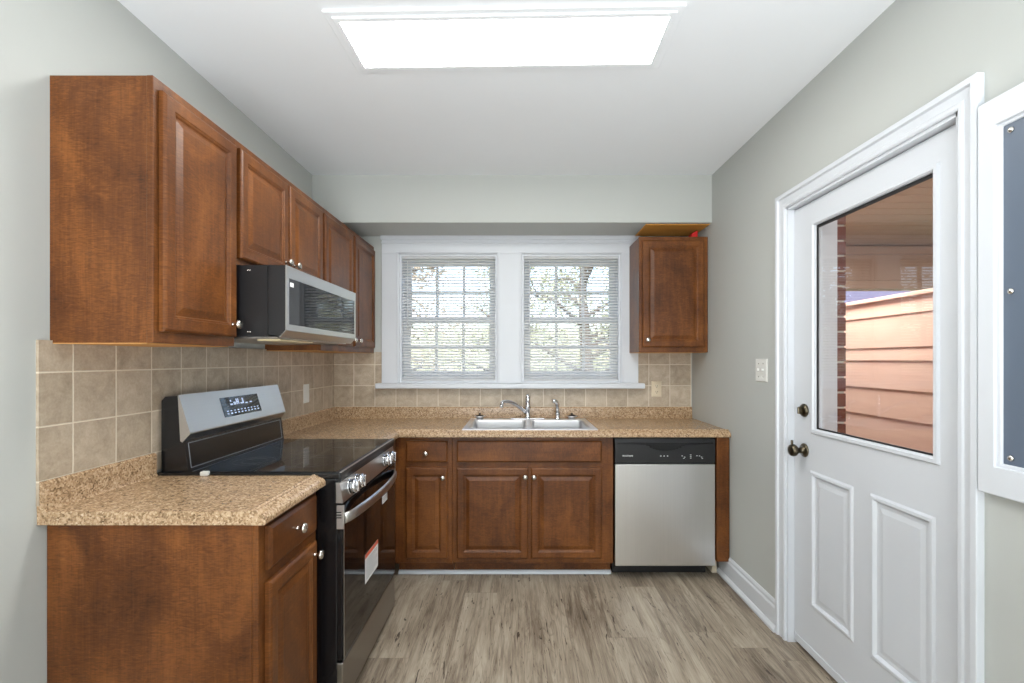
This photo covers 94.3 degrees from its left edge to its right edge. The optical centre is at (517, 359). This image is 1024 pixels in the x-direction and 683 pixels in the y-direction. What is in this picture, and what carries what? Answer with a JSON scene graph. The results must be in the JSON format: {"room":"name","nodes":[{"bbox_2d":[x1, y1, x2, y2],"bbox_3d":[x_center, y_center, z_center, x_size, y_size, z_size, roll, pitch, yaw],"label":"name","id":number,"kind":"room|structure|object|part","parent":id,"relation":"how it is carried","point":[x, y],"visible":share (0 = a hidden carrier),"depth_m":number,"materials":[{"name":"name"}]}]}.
{"room":"kitchen","nodes":[
{"label":"kitchen","id":0,"kind":"room"},
{"bbox_2d":[0,0,311,682],"bbox_3d":[-1.418,0.069,0.420,0.160,2.537,6.040,0,0,0],"label":"wall","id":1,"kind":"structure","parent":0,"point":[40,39],"depth_m":1.31,"materials":[{"name":"paint"}]},
{"bbox_2d":[50,75,242,346],"bbox_3d":[-1.163,-0.429,1.550,0.349,0.767,0.388,0,0,0],"label":"upper cabinet","id":2,"kind":"object","parent":1,"relation":"attached to","point":[143,183],"visible":1,"depth_m":1.36,"materials":[{"name":"brown wood"}]},
{"bbox_3d":[-1.052,-0.430,1.550,0.019,0.765,0.388,0,0,0],"label":"frame","id":3,"kind":"part","parent":2,"relation":"part of","materials":[{"name":"brown wood"}]},
{"bbox_3d":[-1.032,-0.431,1.554,0.019,0.698,0.356,0,0,0],"label":"door","id":4,"kind":"part","parent":2,"relation":"part of","materials":[{"name":"brown wood"}]},
{"bbox_3d":[-1.006,-0.126,1.701,0.033,0.033,0.033,0,0,0],"label":"knob","id":5,"kind":"part","parent":2,"relation":"part of","materials":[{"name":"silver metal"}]},
{"bbox_2d":[36,340,333,505],"bbox_3d":[-1.334,0.176,2.379,0.008,0.462,2.122,0,0,0],"label":"backsplash","id":6,"kind":"structure","parent":1,"relation":"attached to","point":[97,405],"depth_m":1.61,"materials":[{"name":"beige tile"}]},
{"bbox_2d":[303,384,308,402],"bbox_3d":[-1.326,0.213,2.980,0.008,0.116,0.072,0,0,0],"label":"blank cover plate","id":7,"kind":"object","parent":6,"relation":"attached to","point":[305,386],"visible":1,"depth_m":2.97,"materials":[{"name":"white plastic"}]},
{"bbox_2d":[234,139,322,279],"bbox_3d":[-1.163,-0.582,2.127,0.349,0.462,0.764,0,0,0],"label":"upper cabinet","id":8,"kind":"object","parent":1,"relation":"attached to","point":[277,223],"visible":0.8,"depth_m":1.98,"materials":[{"name":"brown wood"}]},
{"bbox_3d":[-1.032,-0.579,1.941,0.019,0.408,0.364,0,0,0],"label":"door","id":9,"kind":"part","parent":8,"relation":"part of","materials":[{"name":"brown wood"}]},
{"bbox_3d":[-1.006,-0.428,2.090,0.033,0.033,0.033,0,0,0],"label":"knob","id":10,"kind":"part","parent":8,"relation":"part of","materials":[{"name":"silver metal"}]},
{"bbox_2d":[234,265,355,344],"bbox_3d":[-1.092,-0.212,2.130,0.472,0.276,0.750,0,0,0],"label":"microwave","id":11,"kind":"object","parent":8,"relation":"attached to","point":[276,304],"visible":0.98,"depth_m":1.82,"materials":[{"name":"silver plastic"}]},
{"bbox_3d":[-0.892,-0.218,2.131,0.063,0.263,0.748,0,0,0],"label":"door","id":12,"kind":"part","parent":11,"relation":"part of","materials":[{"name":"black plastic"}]},
{"bbox_3d":[-0.871,-0.217,2.131,0.029,0.266,0.748,0,0,0],"label":"door frame","id":13,"kind":"part","parent":11,"relation":"part of","materials":[{"name":"metal"}]},
{"bbox_3d":[-0.860,-0.218,2.135,0.002,0.173,0.716,0,0,0],"label":"door glass","id":14,"kind":"part","parent":11,"relation":"part of","materials":[{"name":"black glass"}]},
{"bbox_3d":[-1.006,-0.428,2.170,0.033,0.033,0.033,0,0,0],"label":"knob","id":15,"kind":"part","parent":8,"relation":"part of","materials":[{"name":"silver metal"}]},
{"bbox_3d":[-1.032,-0.579,2.318,0.019,0.408,0.356,0,0,0],"label":"door","id":16,"kind":"part","parent":8,"relation":"part of","materials":[{"name":"brown wood"}]},
{"bbox_2d":[265,207,374,352],"bbox_3d":[-1.163,-0.429,2.972,0.349,0.767,0.924,0,0,0],"label":"upper cabinet","id":17,"kind":"object","parent":1,"relation":"attached to","point":[348,259],"visible":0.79,"depth_m":2.91,"materials":[{"name":"brown wood"}]},
{"bbox_3d":[-1.032,-0.431,2.743,0.019,0.698,0.429,0,0,0],"label":"door","id":18,"kind":"part","parent":17,"relation":"part of","materials":[{"name":"brown wood"}]},
{"bbox_3d":[-1.052,-0.430,2.972,0.019,0.765,0.924,0,0,0],"label":"frame","id":19,"kind":"part","parent":17,"relation":"part of","materials":[{"name":"brown wood"}]},
{"bbox_3d":[-1.032,-0.431,3.197,0.019,0.698,0.418,0,0,0],"label":"door","id":20,"kind":"part","parent":17,"relation":"part of","materials":[{"name":"brown wood"}]},
{"bbox_2d":[118,0,894,174],"bbox_3d":[-0.038,-1.250,0.420,2.919,0.100,6.360,0,0,0],"label":"ceiling","id":21,"kind":"structure","parent":0,"point":[728,67],"depth_m":2.12,"materials":[{"name":"paint"}]},
{"bbox_2d":[322,3,686,72],"bbox_3d":[-0.048,-1.192,1.785,1.241,0.016,0.347,0,0,1],"label":"recessed light","id":22,"kind":"object","parent":21,"relation":"in","point":[610,36],"visible":1,"depth_m":1.74,"materials":[{"name":"paint"}]},
{"bbox_2d":[340,17,668,66],"bbox_3d":[-0.048,-1.193,1.785,1.151,0.014,0.257,0,0,1],"label":"diffuser","id":23,"kind":"object","parent":22,"relation":"attached to","point":[456,41],"depth_m":1.77,"materials":[{"name":"white plastic"}]},
{"bbox_2d":[312,175,711,235],"bbox_3d":[-0.038,-1.046,3.265,2.599,0.308,0.350,0,0,0],"label":"soffit","id":24,"kind":"structure","parent":21,"relation":"attached to","point":[368,205],"depth_m":3.09,"materials":[{"name":"paint"}]},
{"bbox_2d":[635,224,709,235],"bbox_3d":[1.050,-0.888,3.263,0.419,0.005,0.285,0,0,0],"label":"board","id":25,"kind":"object","parent":24,"relation":"attached to","point":[648,229],"visible":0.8,"depth_m":3.23,"materials":[{"name":"brown wood"}]},
{"bbox_2d":[360,236,691,406],"bbox_3d":[-0.038,0.069,3.520,2.919,2.537,0.160,0,0,0],"label":"wall","id":26,"kind":"structure","parent":0,"point":[375,241],"depth_m":3.44,"materials":[{"name":"paint"}]},
{"bbox_2d":[400,254,496,382],"bbox_3d":[-0.504,-0.297,3.520,0.706,0.932,0.160,0,0,0],"label":"window","id":27,"kind":"structure","parent":26,"relation":"in","point":[401,255],"depth_m":3.51,"materials":[{"name":"white paint"}]},
{"bbox_2d":[402,256,494,380],"bbox_3d":[-0.504,-0.298,3.466,0.694,0.927,0.047,0,0,0],"label":"window blind","id":28,"kind":"object","parent":27,"relation":"attached to","point":[405,258],"visible":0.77,"depth_m":3.47,"materials":[{"name":"white plastic"}]},
{"bbox_3d":[-0.504,0.152,3.470,0.694,0.026,0.024,0,0,0],"label":"rail","id":29,"kind":"part","parent":28,"relation":"part of","materials":[{"name":"white plastic"}]},
{"bbox_3d":[-0.504,-0.077,3.523,0.678,0.465,0.034,0,0,0],"label":"sash","id":30,"kind":"part","parent":27,"relation":"part of","materials":[{"name":"white paint"}]},
{"bbox_3d":[-0.504,-0.511,3.562,0.678,0.475,0.034,0,0,0],"label":"sash","id":31,"kind":"part","parent":27,"relation":"part of","materials":[{"name":"white paint"}]},
{"bbox_2d":[380,235,639,382],"bbox_3d":[-0.058,-0.361,3.425,1.865,1.061,0.030,0,0,0],"label":"trim","id":32,"kind":"structure","parent":26,"relation":"attached to","point":[509,249],"depth_m":3.42,"materials":[{"name":"white paint"}]},
{"bbox_2d":[375,383,644,388],"bbox_3d":[-0.057,0.188,3.417,1.917,0.038,0.105,0,0,0],"label":"trim","id":33,"kind":"structure","parent":26,"relation":"attached to","point":[377,385],"depth_m":3.37,"materials":[{"name":"white paint"}]},
{"bbox_2d":[334,352,690,406],"bbox_3d":[-0.043,0.176,3.436,2.590,0.462,0.008,0,0,0],"label":"backsplash","id":34,"kind":"structure","parent":26,"relation":"attached to","point":[356,375],"depth_m":3.43,"materials":[{"name":"beige tile"}]},
{"bbox_2d":[651,381,661,396],"bbox_3d":[1.000,0.212,3.428,0.072,0.116,0.008,0,0,0],"label":"wall outlet","id":35,"kind":"object","parent":34,"relation":"attached to","point":[656,386],"visible":1,"depth_m":3.43,"materials":[{"name":"beige plastic"}]},
{"bbox_2d":[522,254,619,382],"bbox_3d":[0.386,-0.297,3.520,0.713,0.932,0.160,0,0,0],"label":"window","id":36,"kind":"structure","parent":26,"relation":"in","point":[523,255],"depth_m":3.51,"materials":[{"name":"white paint"}]},
{"bbox_3d":[0.386,-0.511,3.562,0.685,0.475,0.034,0,0,0],"label":"sash","id":37,"kind":"part","parent":36,"relation":"part of","materials":[{"name":"white paint"}]},
{"bbox_3d":[0.386,-0.077,3.523,0.685,0.465,0.034,0,0,0],"label":"sash","id":38,"kind":"part","parent":36,"relation":"part of","materials":[{"name":"white paint"}]},
{"bbox_2d":[524,256,617,380],"bbox_3d":[0.386,-0.298,3.466,0.701,0.927,0.047,0,0,0],"label":"window blind","id":39,"kind":"object","parent":36,"relation":"attached to","point":[526,258],"visible":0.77,"depth_m":3.47,"materials":[{"name":"white plastic"}]},
{"bbox_3d":[0.386,0.152,3.470,0.701,0.026,0.024,0,0,0],"label":"rail","id":40,"kind":"part","parent":39,"relation":"part of","materials":[{"name":"white plastic"}]},
{"bbox_2d":[629,237,707,352],"bbox_3d":[1.028,-0.429,3.265,0.455,0.767,0.349,0,0,0],"label":"upper cabinet","id":41,"kind":"object","parent":26,"relation":"attached to","point":[668,276],"visible":1,"depth_m":3.13,"materials":[{"name":"brown wood"}]},
{"bbox_2d":[688,230,697,236],"bbox_3d":[1.186,-0.841,3.220,0.042,0.055,0.060,0,0,0],"label":"wedge","id":42,"kind":"object","parent":41,"relation":"on","point":[695,234],"visible":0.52,"depth_m":3.19,"materials":[{"name":"plastic"}]},
{"bbox_2d":[355,562,837,682],"bbox_3d":[-0.038,1.377,0.420,2.919,0.120,6.360,0,0,0],"label":"floor","id":43,"kind":"structure","parent":0,"point":[615,627],"depth_m":2.28,"materials":[{"name":"grey wood"}]},
{"bbox_2d":[47,492,323,682],"bbox_3d":[-1.009,0.900,1.538,0.653,0.874,0.381,0,0,0],"label":"base cabinet","id":44,"kind":"object","parent":43,"relation":"on","point":[126,603],"visible":0.91,"depth_m":1.35,"materials":[{"name":"brown wood"}]},
{"bbox_3d":[-1.045,0.900,1.348,0.581,0.874,0.002,0,0,0],"label":"panel","id":45,"kind":"part","parent":44,"relation":"part of","materials":[{"name":"brown wood"}]},
{"bbox_2d":[37,453,325,524],"bbox_3d":[-1.020,0.401,1.526,0.636,0.120,0.413,0,0,0],"label":"countertop","id":46,"kind":"structure","parent":44,"relation":"on","point":[130,491],"depth_m":1.43,"materials":[{"name":"stone"}]},
{"bbox_2d":[200,471,209,475],"bbox_3d":[-1.141,0.415,1.732,0.027,0.016,0.020,0,0,0],"label":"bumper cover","id":47,"kind":"object","parent":46,"relation":"on","point":[203,473],"visible":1,"depth_m":1.72,"materials":[{"name":"white plastic"}]},
{"bbox_3d":[-0.745,0.848,1.538,0.019,0.769,0.381,0,0,0],"label":"frame","id":48,"kind":"part","parent":44,"relation":"part of","materials":[{"name":"brown wood"}]},
{"bbox_3d":[-0.725,0.546,1.537,0.019,0.128,0.320,0,0,0],"label":"drawer","id":49,"kind":"part","parent":44,"relation":"part of","materials":[{"name":"brown wood"}]},
{"bbox_3d":[-0.725,0.917,1.537,0.019,0.542,0.320,0,0,0],"label":"door","id":50,"kind":"part","parent":44,"relation":"part of","materials":[{"name":"brown wood"}]},
{"bbox_3d":[-0.699,0.545,1.537,0.033,0.033,0.033,0,0,0],"label":"knob","id":51,"kind":"part","parent":44,"relation":"part of","materials":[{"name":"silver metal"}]},
{"bbox_3d":[-0.699,0.685,1.669,0.033,0.033,0.033,0,0,0],"label":"knob","id":52,"kind":"part","parent":44,"relation":"part of","materials":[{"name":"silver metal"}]},
{"bbox_2d":[157,385,396,682],"bbox_3d":[-0.955,0.724,2.106,0.746,1.186,0.741,0,0,0],"label":"electric range","id":53,"kind":"object","parent":43,"relation":"on","point":[233,432],"visible":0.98,"depth_m":1.90,"materials":[{"name":"black metal"}]},
{"bbox_3d":[-1.232,0.218,2.112,0.046,0.176,0.720,0,0,0],"label":"control panel","id":54,"kind":"part","parent":53,"relation":"part of","materials":[{"name":"metal"}]},
{"bbox_2d":[157,439,388,478],"bbox_3d":[-0.990,0.424,2.106,0.677,0.026,0.741,0,0,0],"label":"cooktop","id":55,"kind":"object","parent":53,"relation":"in","point":[324,458],"depth_m":1.95,"materials":[{"name":"black glass"}]},
{"bbox_3d":[-0.629,0.487,1.822,0.042,0.060,0.060,0,0,0],"label":"control knob","id":56,"kind":"part","parent":53,"relation":"part of","materials":[{"name":"silver metal"}]},
{"bbox_3d":[-0.629,0.487,1.902,0.042,0.060,0.060,0,0,0],"label":"control knob","id":57,"kind":"part","parent":53,"relation":"part of","materials":[{"name":"silver metal"}]},
{"bbox_3d":[-0.655,1.194,2.106,0.026,0.162,0.731,0,0,0],"label":"storage drawer","id":58,"kind":"part","parent":53,"relation":"part of","materials":[{"name":"metal"}]},
{"bbox_3d":[-0.654,0.819,2.106,0.020,0.572,0.729,0,0,0],"label":"oven door","id":59,"kind":"part","parent":53,"relation":"part of","materials":[{"name":"black glass"}]},
{"bbox_3d":[-0.641,0.861,2.106,0.004,0.480,0.725,0,0,0],"label":"door glass","id":60,"kind":"part","parent":53,"relation":"part of","materials":[{"name":"black glass"}]},
{"bbox_3d":[-0.615,0.579,2.099,0.066,0.052,0.708,0,0,0],"label":"handle","id":61,"kind":"part","parent":53,"relation":"part of","materials":[{"name":"metal"}]},
{"bbox_3d":[-0.629,0.487,2.292,0.042,0.060,0.060,0,0,0],"label":"control knob","id":62,"kind":"part","parent":53,"relation":"part of","materials":[{"name":"silver metal"}]},
{"bbox_3d":[-0.629,0.487,2.369,0.042,0.060,0.060,0,0,0],"label":"control knob","id":63,"kind":"part","parent":53,"relation":"part of","materials":[{"name":"silver metal"}]},
{"bbox_2d":[393,438,453,569],"bbox_3d":[-0.615,0.890,2.959,0.441,0.854,0.951,0,0,0],"label":"base cabinet","id":64,"kind":"object","parent":43,"relation":"on","point":[423,466],"visible":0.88,"depth_m":2.83,"materials":[{"name":"brown wood"}]},
{"bbox_3d":[-0.545,0.549,2.840,0.250,0.128,0.019,0,0,0],"label":"drawer","id":65,"kind":"part","parent":64,"relation":"part of","materials":[{"name":"brown wood"}]},
{"bbox_3d":[-0.545,0.917,2.840,0.250,0.542,0.019,0,0,0],"label":"door","id":66,"kind":"part","parent":64,"relation":"part of","materials":[{"name":"brown wood"}]},
{"bbox_2d":[398,570,610,573],"bbox_3d":[-0.082,1.307,2.925,1.306,0.020,0.020,0,0,0],"label":"baseboard","id":67,"kind":"structure","parent":43,"relation":"on","point":[399,571],"depth_m":2.92,"materials":[{"name":"white paint"}]},
{"bbox_2d":[453,428,612,569],"bbox_3d":[0.089,0.890,3.116,0.964,0.854,0.638,0,0,0],"label":"base cabinet","id":68,"kind":"object","parent":43,"relation":"on","point":[519,503],"visible":0.9,"depth_m":2.83,"materials":[{"name":"brown wood"}]},
{"bbox_3d":[-0.153,0.917,2.840,0.426,0.542,0.019,0,0,0],"label":"door","id":69,"kind":"part","parent":68,"relation":"part of","materials":[{"name":"brown wood"}]},
{"bbox_2d":[282,407,730,439],"bbox_3d":[-0.038,0.401,2.959,2.599,0.120,0.962,0,0,0],"label":"countertop","id":70,"kind":"structure","parent":68,"relation":"on","point":[333,422],"depth_m":3.14,"materials":[{"name":"stone"}]},
{"bbox_2d":[462,418,597,429],"bbox_3d":[0.071,0.506,3.112,0.814,0.178,0.550,0,0,0],"label":"sink","id":71,"kind":"object","parent":70,"relation":"in","point":[473,423],"visible":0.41,"depth_m":3.28,"materials":[{"name":"metal"}]},
{"bbox_2d":[474,413,484,418],"bbox_3d":[-0.268,0.396,3.335,0.080,0.043,0.080,0,0,0],"label":"strainer","id":72,"kind":"object","parent":71,"relation":"on","point":[479,416],"visible":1,"depth_m":3.31,"materials":[{"name":"metal"}]},
{"bbox_3d":[-0.123,0.506,3.083,0.352,0.177,0.414,0,0,0],"label":"bowl","id":73,"kind":"part","parent":71,"relation":"part of","materials":[{"name":"metal"}]},
{"bbox_2d":[499,394,544,418],"bbox_3d":[0.020,0.331,3.328,0.344,0.173,0.129,0,0,-19],"label":"faucet","id":74,"kind":"object","parent":71,"relation":"on","point":[526,411],"visible":1,"depth_m":3.32,"materials":[{"name":"silver metal"}]},
{"bbox_3d":[-0.030,0.329,3.283,0.221,0.107,0.026,0,0,-33],"label":"spout","id":75,"kind":"part","parent":74,"relation":"part of","materials":[{"name":"silver metal"}]},
{"bbox_3d":[0.068,0.272,3.345,0.036,0.055,0.036,0,0,0],"label":"handle","id":76,"kind":"part","parent":74,"relation":"part of","materials":[{"name":"silver metal"}]},
{"bbox_3d":[0.068,0.413,3.345,0.240,0.008,0.056,0,0,0],"label":"deck plate","id":77,"kind":"part","parent":74,"relation":"part of","materials":[{"name":"silver metal"}]},
{"bbox_2d":[551,399,560,418],"bbox_3d":[0.269,0.346,3.341,0.068,0.142,0.048,0,0,-27],"label":"sprayer","id":78,"kind":"object","parent":71,"relation":"on","point":[557,413],"visible":1,"depth_m":3.33,"materials":[{"name":"silver metal"}]},
{"bbox_3d":[0.265,0.506,3.083,0.352,0.177,0.414,0,0,0],"label":"bowl","id":79,"kind":"part","parent":71,"relation":"part of","materials":[{"name":"metal"}]},
{"bbox_2d":[566,413,576,418],"bbox_3d":[0.378,0.396,3.335,0.080,0.043,0.080,0,0,0],"label":"strainer","id":80,"kind":"object","parent":71,"relation":"on","point":[571,416],"visible":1,"depth_m":3.31,"materials":[{"name":"metal"}]},
{"bbox_3d":[0.067,0.549,2.840,0.867,0.128,0.019,0,0,0],"label":"false drawer","id":81,"kind":"part","parent":68,"relation":"part of","materials":[{"name":"brown wood"}]},
{"bbox_3d":[0.289,0.917,2.840,0.423,0.542,0.019,0,0,0],"label":"door","id":82,"kind":"part","parent":68,"relation":"part of","materials":[{"name":"brown wood"}]},
{"bbox_2d":[610,438,714,571],"bbox_3d":[0.877,0.893,3.110,0.599,0.848,0.580,0,0,0],"label":"dishwasher","id":83,"kind":"object","parent":43,"relation":"on","point":[664,488],"visible":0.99,"depth_m":2.83,"materials":[{"name":"silver metal"}]},
{"bbox_3d":[0.868,1.268,2.934,0.578,0.086,0.018,0,0,0],"label":"toe panel","id":84,"kind":"part","parent":83,"relation":"part of","materials":[{"name":"black plastic"}]},
{"bbox_3d":[0.876,0.545,2.839,0.598,0.150,0.026,0,0,0],"label":"control panel","id":85,"kind":"part","parent":83,"relation":"part of","materials":[{"name":"black plastic"}]},
{"bbox_3d":[0.876,0.518,2.824,0.564,0.045,0.004,0,0,0],"label":"pocket handle","id":86,"kind":"part","parent":83,"relation":"part of","materials":[{"name":"black plastic"}]},
{"bbox_2d":[706,438,728,572],"bbox_3d":[1.219,0.890,3.122,0.074,0.854,0.600,0,0,0],"label":"end panel","id":87,"kind":"object","parent":43,"relation":"on","point":[721,444],"visible":0.44,"depth_m":2.82,"materials":[{"name":"brown wood"}]},
{"bbox_3d":[1.219,0.832,3.122,0.074,0.738,0.600,0,0,0],"label":"panel","id":88,"kind":"part","parent":87,"relation":"part of","materials":[{"name":"brown wood"}]},
{"bbox_2d":[692,0,1023,682],"bbox_3d":[1.341,0.069,0.420,0.160,2.537,6.040,0,0,0],"label":"wall","id":89,"kind":"structure","parent":0,"point":[914,52],"depth_m":2.06,"materials":[{"name":"paint"}]},
{"bbox_2d":[717,557,774,632],"bbox_3d":[1.246,1.246,2.619,0.030,0.142,0.653,0,0,0],"label":"baseboard","id":90,"kind":"structure","parent":89,"relation":"attached to","point":[754,595],"depth_m":2.54,"materials":[{"name":"white paint"}]},
{"bbox_2d":[756,359,767,381],"bbox_3d":[1.253,0.055,2.455,0.016,0.118,0.116,0,0,0],"label":"light switch","id":91,"kind":"object","parent":89,"relation":"attached to","point":[761,364],"visible":1,"depth_m":2.44,"materials":[{"name":"white plastic"}]},
{"bbox_2d":[787,124,955,682],"bbox_3d":[1.274,0.303,1.790,0.111,1.992,0.845,0,0,0],"label":"door","id":92,"kind":"structure","parent":89,"relation":"in","point":[875,521],"depth_m":1.71,"materials":[{"name":"white paint"}]},
{"bbox_3d":[1.254,0.407,2.134,0.069,0.062,0.062,0,0,0],"label":"knob","id":93,"kind":"part","parent":92,"relation":"part of","materials":[{"name":"brown metal"}]},
{"bbox_2d":[775,72,983,682],"bbox_3d":[1.364,0.280,1.788,0.250,2.114,1.009,0,0,0],"label":"trim","id":94,"kind":"structure","parent":89,"relation":"attached to","point":[959,105],"depth_m":1.49,"materials":[{"name":"white paint"}]},
{"bbox_2d":[978,82,1023,502],"bbox_3d":[1.248,-0.164,0.818,0.026,1.032,0.920,0,0,0],"label":"wall panel","id":95,"kind":"object","parent":89,"relation":"attached to","point":[1001,118],"visible":1,"depth_m":1.22,"materials":[{"name":"white paint"}]},
{"bbox_3d":[1.253,-0.166,0.818,0.008,0.879,0.820,0,0,0],"label":"panel","id":96,"kind":"part","parent":95,"relation":"part of","materials":[{"name":"grey metal"}]},
{"bbox_2d":[844,291,911,302],"bbox_3d":[8.500,-0.363,12.500,6.000,4.200,5.000,0,0,0],"label":"sky","id":97,"kind":"structure","parent":0,"point":[851,296],"depth_m":11.52,"materials":[{"name":"paint"}]},
{"label":"outside","id":98,"kind":"structure","parent":0,"visible":0},
{"bbox_3d":[3.711,1.527,0.300,4.579,0.220,6.600,0,0,0],"label":"floor","id":99,"kind":"structure","parent":98,"visible":0},
{"bbox_2d":[837,216,845,433],"bbox_3d":[1.498,0.077,3.418,0.094,2.720,2.363,0,0,0],"label":"brick wall","id":100,"kind":"structure","parent":99,"relation":"on","point":[841,230],"depth_m":2.24,"materials":[{"name":"red brick"}]},
{"bbox_2d":[844,288,932,452],"bbox_3d":[2.345,0.522,2.650,0.150,1.830,2.900,0,0,0],"label":"wall","id":101,"kind":"structure","parent":99,"relation":"on","point":[889,346],"depth_m":2.91,"materials":[{"name":"paint"}]},
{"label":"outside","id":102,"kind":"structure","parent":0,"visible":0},
{"bbox_3d":[0.000,1.797,24.325,60.000,0.080,41.350,0,0,0],"label":"ground","id":103,"kind":"structure","parent":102,"visible":0},
{"bbox_2d":[411,267,468,367],"bbox_3d":[-2.458,-0.698,8.365,3.457,4.919,3.416,0,0,0],"label":"tree","id":104,"kind":"object","parent":103,"relation":"on","point":[412,267],"visible":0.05,"depth_m":8.29,"materials":[{"name":"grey plant"}]},
{"bbox_2d":[442,267,566,367],"bbox_3d":[-0.636,-1.045,12.969,3.307,5.614,3.370,0,0,-32],"label":"tree","id":105,"kind":"object","parent":103,"relation":"on","point":[477,267],"visible":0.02,"depth_m":12.64,"materials":[{"name":"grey plant"}]},
{"bbox_2d":[411,327,608,367],"bbox_3d":[-3.571,0.307,17.016,16.153,2.900,2.083,0,0,0],"label":"hedge","id":106,"kind":"object","parent":103,"relation":"on","point":[421,327],"visible":0.03,"depth_m":16.50,"materials":[{"name":"green plant"}]},
{"bbox_2d":[474,267,608,367],"bbox_3d":[1.238,-0.839,8.487,3.429,5.202,3.449,0,0,-28],"label":"tree","id":107,"kind":"object","parent":103,"relation":"on","point":[530,267],"visible":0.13,"depth_m":8.52,"materials":[{"name":"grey plant"}]},
{"bbox_2d":[592,267,608,364],"bbox_3d":[3.578,-0.869,13.347,3.197,5.262,3.577,0,0,34],"label":"tree","id":108,"kind":"object","parent":103,"relation":"on","point":[597,267],"visible":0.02,"depth_m":13.13,"materials":[{"name":"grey plant"}]},
{"bbox_3d":[1.498,0.077,-0.624,0.094,2.720,3.952,0,0,0],"label":"brick wall","id":109,"kind":"structure","parent":0,"visible":0},
{"bbox_2d":[844,178,932,245],"bbox_3d":[3.373,-1.013,0.947,3.655,0.020,6.494,0,0,0],"label":"ceiling","id":110,"kind":"structure","parent":109,"relation":"attached to","point":[904,218],"depth_m":3.42,"materials":[{"name":"brown wood"}]},
{"bbox_2d":[844,246,932,290],"bbox_3d":[3.375,-0.821,4.225,3.650,0.405,0.150,0,0,0],"label":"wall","id":111,"kind":"structure","parent":110,"relation":"attached to","point":[868,268],"depth_m":4.18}
]}

